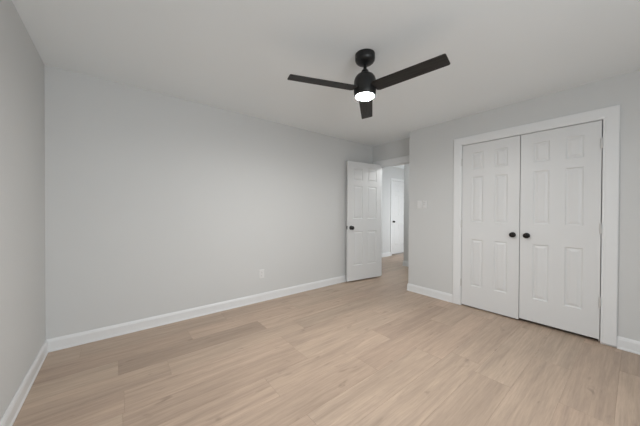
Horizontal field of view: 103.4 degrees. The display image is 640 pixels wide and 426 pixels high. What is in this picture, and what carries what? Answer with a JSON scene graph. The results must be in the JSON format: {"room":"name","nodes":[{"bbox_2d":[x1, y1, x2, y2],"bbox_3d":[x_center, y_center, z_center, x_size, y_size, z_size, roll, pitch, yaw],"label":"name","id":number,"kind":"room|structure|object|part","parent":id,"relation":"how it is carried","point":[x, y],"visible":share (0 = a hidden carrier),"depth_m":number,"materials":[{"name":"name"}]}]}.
{"room":"empty bedroom","nodes":[
{"label":"empty bedroom","id":0,"kind":"room"},
{"bbox_2d":[0,0,45,420],"bbox_3d":[-0.934,-0.010,0.299,0.120,2.440,4.874,0,1,-39],"label":"wall","id":1,"kind":"structure","parent":0,"point":[22,83],"depth_m":1.58,"materials":[{"name":"grey paint"}]},
{"bbox_2d":[0,340,47,425],"bbox_3d":[-0.885,1.155,0.351,0.017,0.109,4.634,0,1,-39],"label":"baseboard","id":2,"kind":"structure","parent":1,"relation":"attached to","point":[8,419],"depth_m":1.62,"materials":[{"name":"white wood"}]},
{"bbox_2d":[44,65,372,339],"bbox_3d":[-0.659,-0.035,3.562,4.384,2.440,0.120,0,1,-39],"label":"wall","id":3,"kind":"structure","parent":0,"point":[156,204],"depth_m":2.74,"materials":[{"name":"grey paint"}]},
{"bbox_2d":[47,275,345,352],"bbox_3d":[-0.668,1.131,3.479,4.263,0.109,0.017,0,1,-39],"label":"baseboard","id":4,"kind":"structure","parent":3,"relation":"attached to","point":[67,341],"depth_m":2.73,"materials":[{"name":"white wood"}]},
{"bbox_2d":[259,269,263,278],"bbox_3d":[-0.782,0.818,3.390,0.072,0.118,0.008,0,1,-39],"label":"power outlet","id":5,"kind":"object","parent":3,"relation":"attached to","point":[261,272],"visible":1,"depth_m":3.38,"materials":[{"name":"white plastic"}]},
{"bbox_2d":[12,0,639,168],"bbox_3d":[1.715,-1.304,3.455,8.203,0.120,6.520,0,1,-39],"label":"ceiling","id":6,"kind":"structure","parent":0,"point":[237,56],"depth_m":1.91,"materials":[{"name":"white paint"}]},
{"bbox_2d":[287,48,449,118],"bbox_3d":[0.376,-1.070,1.880,1.077,0.331,1.021,0,1,-39],"label":"ceiling fan","id":7,"kind":"object","parent":6,"relation":"hanging from","point":[365,85],"visible":1,"depth_m":1.89,"materials":[{"name":"black metal"}]},
{"bbox_3d":[0.025,-0.965,1.873,0.521,0.008,0.116,0,10,-18],"label":"blade","id":8,"kind":"part","parent":7,"relation":"part of","materials":[{"name":"black wood"}]},
{"bbox_3d":[0.423,-0.966,2.313,0.116,0.008,0.521,-10,-2,12],"label":"blade","id":9,"kind":"part","parent":7,"relation":"part of","materials":[{"name":"black wood"}]},
{"bbox_3d":[0.605,-0.961,1.749,0.521,0.008,0.116,1,-9,42],"label":"blade","id":10,"kind":"part","parent":7,"relation":"part of","materials":[{"name":"black wood"}]},
{"bbox_2d":[13,252,639,425],"bbox_3d":[1.704,1.256,3.475,8.203,0.120,6.520,0,1,-39],"label":"floor","id":11,"kind":"structure","parent":0,"point":[374,351],"depth_m":1.92,"materials":[{"name":"brown wood"}]},
{"bbox_2d":[373,138,408,161],"bbox_3d":[1.340,-0.034,4.475,0.120,2.440,0.949,0,1,-39],"label":"wall","id":12,"kind":"structure","parent":0,"point":[400,148],"depth_m":4.47,"materials":[{"name":"grey paint"}]},
{"bbox_2d":[346,161,380,281],"bbox_3d":[0.796,0.141,4.473,0.782,2.042,0.144,0,1,-30],"label":"door","id":13,"kind":"structure","parent":12,"relation":"in","point":[363,220],"depth_m":4.45,"materials":[{"name":"white paint"}]},
{"bbox_2d":[373,155,408,166],"bbox_3d":[1.291,0.114,4.426,0.018,2.143,0.930,0,1,-39],"label":"trim","id":14,"kind":"structure","parent":12,"relation":"attached to","point":[404,159],"depth_m":4.42,"materials":[{"name":"white wood"}]},
{"bbox_2d":[381,162,408,274],"bbox_3d":[1.359,0.164,4.452,0.120,2.043,0.775,0,1,-39],"label":"trim","id":15,"kind":"structure","parent":12,"relation":"attached to","point":[406,162],"depth_m":4.77,"materials":[{"name":"white wood"}]},
{"bbox_2d":[382,167,403,252],"bbox_3d":[1.627,-0.053,7.079,3.819,2.440,0.650,0,1,-39],"label":"wall","id":16,"kind":"structure","parent":0,"point":[388,173],"depth_m":6.80,"materials":[{"name":"grey paint"}]},
{"bbox_2d":[382,252,390,256],"bbox_3d":[1.178,1.116,6.306,1.909,0.109,0.017,0,1,-39],"label":"baseboard","id":17,"kind":"structure","parent":16,"relation":"attached to","point":[386,254],"depth_m":6.79,"materials":[{"name":"white wood"}]},
{"bbox_2d":[390,178,403,255],"bbox_3d":[2.268,0.107,7.165,0.866,2.122,0.018,0,1,-39],"label":"trim","id":18,"kind":"structure","parent":16,"relation":"attached to","point":[392,179],"depth_m":6.90,"materials":[{"name":"white wood"}]},
{"bbox_2d":[392,181,403,253],"bbox_3d":[2.267,0.124,7.167,0.730,2.019,0.094,0,1,-39],"label":"door","id":19,"kind":"structure","parent":16,"relation":"in","point":[397,187],"depth_m":7.13,"materials":[{"name":"white paint"}]},
{"bbox_2d":[404,164,408,260],"bbox_3d":[3.314,-0.036,5.848,2.480,2.440,1.500,0,1,-39],"label":"wall","id":20,"kind":"structure","parent":0,"point":[406,166],"depth_m":5.61,"materials":[{"name":"grey paint"}]},
{"bbox_2d":[408,70,639,347],"bbox_3d":[2.712,-0.012,2.529,0.407,2.440,3.805,0,1,-39],"label":"wall","id":21,"kind":"structure","parent":0,"point":[431,148],"depth_m":2.79,"materials":[{"name":"grey paint"}]},
{"bbox_2d":[417,201,421,208],"bbox_3d":[1.473,-0.123,3.744,0.011,0.116,0.068,0,1,-39],"label":"light switch","id":22,"kind":"object","parent":21,"relation":"attached to","point":[419,204],"visible":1,"depth_m":3.74,"materials":[{"name":"white plastic"}]},
{"bbox_2d":[407,283,452,302],"bbox_3d":[1.556,1.139,3.638,0.017,0.109,0.682,0,1,-39],"label":"baseboard","id":23,"kind":"structure","parent":21,"relation":"attached to","point":[440,295],"depth_m":3.60,"materials":[{"name":"white wood"}]},
{"bbox_2d":[460,135,520,318],"bbox_3d":[2.024,0.160,3.050,0.086,2.050,0.610,0,1,-39],"label":"door","id":24,"kind":"structure","parent":21,"relation":"in","point":[491,170],"depth_m":3.02,"materials":[{"name":"white paint"}]},
{"bbox_2d":[453,105,619,345],"bbox_3d":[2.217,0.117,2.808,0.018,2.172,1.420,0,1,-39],"label":"trim","id":25,"kind":"structure","parent":21,"relation":"attached to","point":[610,115],"depth_m":2.32,"materials":[{"name":"white wood"}]},
{"bbox_2d":[519,120,602,338],"bbox_3d":[2.408,0.156,2.569,0.086,2.032,0.610,0,1,-39],"label":"door","id":26,"kind":"structure","parent":21,"relation":"in","point":[561,181],"depth_m":2.55,"materials":[{"name":"white paint"}]},
{"bbox_3d":[2.241,0.247,2.751,0.051,0.060,0.060,0,1,-39],"label":"knob","id":27,"kind":"part","parent":26,"relation":"part of","materials":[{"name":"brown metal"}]},
{"bbox_2d":[617,336,639,354],"bbox_3d":[3.155,1.162,1.637,0.017,0.109,1.598,0,1,-39],"label":"baseboard","id":28,"kind":"structure","parent":21,"relation":"attached to","point":[633,346],"depth_m":2.21,"materials":[{"name":"white wood"}]}
]}

